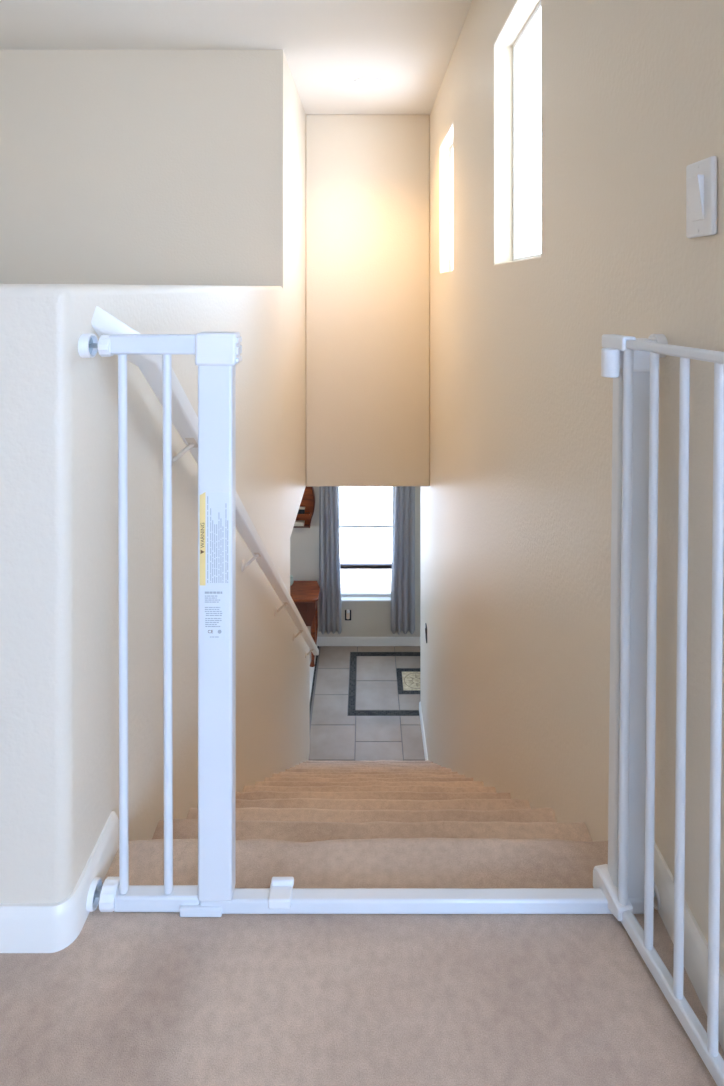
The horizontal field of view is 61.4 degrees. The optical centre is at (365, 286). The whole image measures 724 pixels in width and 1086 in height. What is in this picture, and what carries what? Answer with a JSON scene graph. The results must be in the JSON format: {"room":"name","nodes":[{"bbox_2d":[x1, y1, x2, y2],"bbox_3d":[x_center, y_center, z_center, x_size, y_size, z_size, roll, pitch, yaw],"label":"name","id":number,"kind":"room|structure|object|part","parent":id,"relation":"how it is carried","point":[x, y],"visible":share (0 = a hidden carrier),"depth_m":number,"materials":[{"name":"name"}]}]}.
{"room":"stair landing","nodes":[
{"label":"stair landing","id":0,"kind":"room"},
{"bbox_2d":[0,50,260,285],"bbox_3d":[-1.855,-0.640,3.591,2.490,1.469,0.120,0,0,0],"label":"wall","id":1,"kind":"structure","parent":0,"point":[119,167],"depth_m":3.53,"materials":[{"name":"beige paint"}]},
{"bbox_2d":[0,50,309,902],"bbox_3d":[-0.545,1.287,3.093,0.130,5.323,4.225,0,0,0],"label":"wall","id":2,"kind":"structure","parent":0,"point":[59,573],"depth_m":1.24,"materials":[{"name":"beige paint"}]},
{"bbox_2d":[91,306,318,657],"bbox_3d":[-0.441,1.579,3.132,0.079,3.090,4.131,0,0,0],"label":"handrail","id":3,"kind":"object","parent":2,"relation":"attached to","point":[184,417],"visible":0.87,"depth_m":1.46,"materials":[{"name":"white wood"}]},
{"bbox_2d":[0,0,540,119],"bbox_3d":[-0.400,-1.449,1.086,5.640,0.150,7.872,0,0,0],"label":"ceiling","id":4,"kind":"structure","parent":0,"point":[408,45],"depth_m":3.35,"materials":[{"name":"white paint"}]},
{"bbox_2d":[290,487,419,636],"bbox_3d":[-0.100,2.653,6.796,6.200,2.592,0.150,0,0,0],"label":"wall","id":5,"kind":"structure","parent":0,"point":[368,619],"depth_m":6.72,"materials":[{"name":"beige paint"}]},
{"bbox_2d":[293,486,314,527],"bbox_3d":[-0.874,2.329,6.683,0.632,0.599,0.074,0,0,0],"label":"wall shelf","id":6,"kind":"object","parent":5,"relation":"attached to","point":[308,499],"visible":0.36,"depth_m":6.71,"materials":[{"name":"red wood"}]},
{"bbox_2d":[294,521,304,525],"bbox_3d":[-0.735,2.588,6.677,0.124,0.045,0.052,0,0,0],"label":"box","id":7,"kind":"object","parent":6,"relation":"on","point":[297,523],"visible":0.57,"depth_m":6.65,"materials":[{"name":"beige"}]},
{"bbox_3d":[-0.874,2.618,6.677,0.516,0.014,0.056,0,0,0],"label":"shelf","id":8,"kind":"part","parent":6,"relation":"part of","materials":[{"name":"brown wood"}]},
{"bbox_2d":[298,507,304,513],"bbox_3d":[-0.731,2.444,6.676,0.128,0.062,0.053,0,0,0],"label":"box","id":9,"kind":"object","parent":6,"relation":"on","point":[301,510],"visible":0.48,"depth_m":6.65,"materials":[{"name":"black plastic"}]},
{"bbox_2d":[338,487,393,596],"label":"window","id":10,"kind":"structure","parent":5,"relation":"in","point":[343,565],"depth_m":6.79,"materials":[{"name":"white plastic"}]},
{"bbox_3d":[0.000,3.111,6.803,0.615,0.044,0.060,0,0,0],"label":"meeting rail","id":11,"kind":"part","parent":10,"relation":"part of","materials":[{"name":"grey"}]},
{"bbox_2d":[341,597,390,601],"bbox_3d":[0.000,3.455,6.750,0.655,0.020,0.082,0,0,0],"label":"trim","id":12,"kind":"structure","parent":5,"relation":"attached to","point":[343,599],"depth_m":6.73,"materials":[{"name":"white paint"}]},
{"bbox_2d":[316,637,419,645],"bbox_3d":[-0.100,3.906,6.714,6.200,0.105,0.014,0,0,0],"label":"baseboard","id":13,"kind":"structure","parent":5,"relation":"attached to","point":[321,641],"depth_m":6.71,"materials":[{"name":"white paint"}]},
{"bbox_3d":[0.000,1.648,6.665,1.180,0.044,0.113,0,0,0],"label":"curtain rod","id":14,"kind":"object","parent":5,"relation":"attached to","visible":0},
{"bbox_2d":[319,487,340,633],"bbox_3d":[-0.389,2.711,6.628,0.245,2.102,0.052,0,0,0],"label":"curtain","id":15,"kind":"object","parent":14,"relation":"hanging from","point":[329,530],"visible":0.79,"depth_m":6.62,"materials":[{"name":"grey fabric"}]},
{"bbox_2d":[391,487,414,633],"bbox_3d":[0.402,2.711,6.627,0.265,2.102,0.052,0,0,0],"label":"curtain","id":16,"kind":"object","parent":14,"relation":"hanging from","point":[403,539],"visible":0.8,"depth_m":6.62,"materials":[{"name":"grey fabric"}]},
{"bbox_3d":[-0.197,3.614,6.717,0.070,0.114,0.009,0,0,0],"label":"wall outlet","id":17,"kind":"object","parent":5,"relation":"attached to","visible":0},
{"bbox_2d":[346,609,349,618],"bbox_3d":[-0.197,3.594,6.698,0.040,0.098,0.040,0,0,0],"label":"plug","id":18,"kind":"object","parent":17,"relation":"attached to","point":[347,610],"visible":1,"depth_m":6.69,"materials":[{"name":"beige plastic"}]},
{"bbox_2d":[0,838,723,1085],"bbox_3d":[-0.400,1.205,-0.759,5.400,0.303,3.882,0,0,0],"label":"floor","id":19,"kind":"structure","parent":0,"point":[136,998],"depth_m":0.92,"materials":[{"name":"carpet"}]},
{"bbox_2d":[78,332,723,1085],"bbox_3d":[0.045,0.568,0.733,1.050,0.982,0.686,0,0,0],"label":"safety gate","id":20,"kind":"object","parent":19,"relation":"on","point":[623,887],"visible":0.99,"depth_m":1.02,"materials":[{"name":"white metal"}]},
{"bbox_2d":[78,334,112,357],"bbox_3d":[-0.455,0.100,1.038,0.050,0.041,0.041,0,0,0],"label":"mounting knob","id":21,"kind":"object","parent":20,"relation":"on","point":[89,345],"depth_m":1.02,"materials":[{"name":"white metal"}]},
{"bbox_2d":[86,877,118,911],"bbox_3d":[-0.449,1.036,1.041,0.052,0.042,0.042,0,0,0],"label":"cup","id":22,"kind":"object","parent":20,"relation":"on","point":[106,894],"depth_m":1.03,"materials":[{"name":"white plastic"}]},
{"bbox_3d":[-0.358,0.097,1.038,0.155,0.034,0.022,0,0,0],"label":"rail","id":23,"kind":"part","parent":20,"relation":"part of","materials":[{"name":"white metal"}]},
{"bbox_3d":[-0.354,1.041,1.039,0.146,0.027,0.024,0,0,0],"label":"rail","id":24,"kind":"part","parent":20,"relation":"part of","materials":[{"name":"white metal"}]},
{"bbox_2d":[205,592,221,626],"bbox_3d":[-0.256,0.549,1.023,0.029,0.077,0.001,0,0,0],"label":"print","id":25,"kind":"object","parent":20,"relation":"attached to","point":[213,600],"depth_m":1.02,"materials":[{"name":"grey paper"}]},
{"bbox_3d":[-0.254,0.580,1.040,0.058,0.907,0.033,0,0,0],"label":"latch post","id":26,"kind":"part","parent":20,"relation":"part of","materials":[{"name":"white metal"}]},
{"bbox_2d":[207,496,227,582],"bbox_3d":[-0.249,0.424,1.023,0.035,0.145,0.001,0,0,0],"label":"print","id":27,"kind":"object","parent":20,"relation":"on","point":[217,506],"depth_m":1.02,"materials":[{"name":"grey paper"}]},
{"bbox_3d":[0.430,0.561,1.009,0.025,0.924,0.016,0,0,0],"label":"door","id":28,"kind":"part","parent":20,"relation":"part of","materials":[{"name":"white metal"}]},
{"bbox_3d":[0.454,0.575,1.045,0.070,0.955,0.032,0,0,0],"label":"hinge post","id":29,"kind":"part","parent":20,"relation":"part of","materials":[{"name":"white metal"}]},
{"bbox_3d":[0.483,1.032,0.712,0.017,0.024,0.614,0,0,-11],"label":"rail","id":30,"kind":"part","parent":20,"relation":"part of","materials":[{"name":"white metal"}]},
{"bbox_3d":[0.493,0.094,0.712,0.016,0.015,0.614,0,0,-11],"label":"rail","id":31,"kind":"part","parent":20,"relation":"part of","materials":[{"name":"white metal"}]},
{"bbox_2d":[309,646,424,760],"bbox_3d":[-0.100,4.008,4.488,6.200,0.122,4.467,0,0,0],"label":"floor","id":32,"kind":"structure","parent":0,"point":[364,700],"depth_m":5.77,"materials":[{"name":"tile"}]},
{"bbox_2d":[290,581,319,666],"bbox_3d":[-0.874,3.587,6.497,0.756,0.723,0.416,0,0,0],"label":"wooden console","id":33,"kind":"object","parent":32,"relation":"on","point":[305,594],"visible":0.41,"depth_m":6.35,"materials":[{"name":"red wood"}]},
{"bbox_2d":[290,575,293,585],"bbox_3d":[-0.831,3.183,6.611,0.091,0.085,0.091,0,0,0],"label":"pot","id":34,"kind":"object","parent":33,"relation":"on","point":[291,576],"visible":0.43,"depth_m":6.59,"materials":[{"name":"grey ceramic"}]},
{"bbox_3d":[-0.880,3.329,6.331,0.544,0.090,0.008,0,0,0],"label":"drawer","id":35,"kind":"part","parent":33,"relation":"part of","materials":[{"name":"brown wood"}]},
{"bbox_3d":[-0.555,3.651,6.364,0.066,0.595,0.056,0,0,0],"label":"leg","id":36,"kind":"part","parent":33,"relation":"part of","materials":[{"name":"red wood"}]},
{"bbox_3d":[-0.555,3.651,6.655,0.066,0.595,0.056,0,0,0],"label":"leg","id":37,"kind":"part","parent":33,"relation":"part of","materials":[{"name":"red wood"}]},
{"bbox_2d":[152,760,592,841],"bbox_3d":[0.013,2.617,3.013,0.986,2.764,3.717,0,0,0],"label":"carpeted staircase","id":38,"kind":"structure","parent":32,"relation":"on","point":[310,801],"depth_m":1.66,"materials":[{"name":"carpet"}]},
{"bbox_2d":[306,114,429,486],"bbox_3d":[0.013,0.107,4.932,0.988,2.964,0.170,0,0,0],"label":"wall","id":39,"kind":"structure","parent":0,"point":[368,175],"depth_m":4.85,"materials":[{"name":"beige paint"}]},
{"bbox_2d":[420,0,723,972],"bbox_3d":[0.582,1.287,3.233,0.150,5.323,4.909,0,0,0],"label":"wall","id":40,"kind":"structure","parent":0,"point":[516,506],"depth_m":1.56,"materials":[{"name":"beige paint"}]},
{"bbox_2d":[419,702,427,760],"bbox_3d":[0.501,3.912,5.278,0.013,0.095,0.820,0,0,0],"label":"baseboard","id":41,"kind":"structure","parent":40,"relation":"attached to","point":[420,710],"depth_m":5.34,"materials":[{"name":"white paint"}]},
{"bbox_2d":[425,623,426,642],"bbox_3d":[0.500,2.889,5.093,0.014,0.125,0.085,0,0,0],"label":"light switch","id":42,"kind":"object","parent":40,"relation":"attached to","point":[425,623],"visible":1,"depth_m":5.08,"materials":[{"name":"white plastic"}]},
{"bbox_2d":[451,145,452,270],"bbox_3d":[0.608,-0.529,3.884,0.050,0.864,0.656,0,0,0],"label":"window","id":43,"kind":"structure","parent":40,"relation":"in","point":[452,145],"depth_m":4.19,"materials":[{"name":"white plastic"}]},
{"bbox_2d":[513,0,540,260],"bbox_3d":[0.608,-0.526,2.101,0.050,0.870,0.656,0,0,0],"label":"window","id":44,"kind":"structure","parent":40,"relation":"in","point":[533,25],"depth_m":2.41,"materials":[{"name":"white plastic"}]},
{"bbox_2d":[654,841,723,1050],"bbox_3d":[0.501,1.020,0.966,0.013,0.093,0.374,0,0,0],"label":"baseboard","id":45,"kind":"structure","parent":40,"relation":"attached to","point":[695,943],"depth_m":0.93,"materials":[{"name":"white paint"}]},
{"bbox_2d":[686,156,716,237],"bbox_3d":[0.498,-0.133,0.915,0.019,0.114,0.074,0,0,0],"label":"light switch","id":46,"kind":"object","parent":40,"relation":"attached to","point":[701,176],"visible":1,"depth_m":0.90,"materials":[{"name":"white plastic"}]},
{"bbox_3d":[-1.855,0.701,1.046,2.490,1.412,0.130,0,0,0],"label":"wall","id":47,"kind":"structure","parent":0,"visible":0},
{"bbox_2d":[0,811,118,952],"bbox_3d":[-1.784,1.029,1.060,2.632,0.076,0.185,0,0,0],"label":"baseboard","id":48,"kind":"structure","parent":47,"relation":"attached to","point":[24,927],"depth_m":0.97,"materials":[{"name":"white paint"}]}
]}

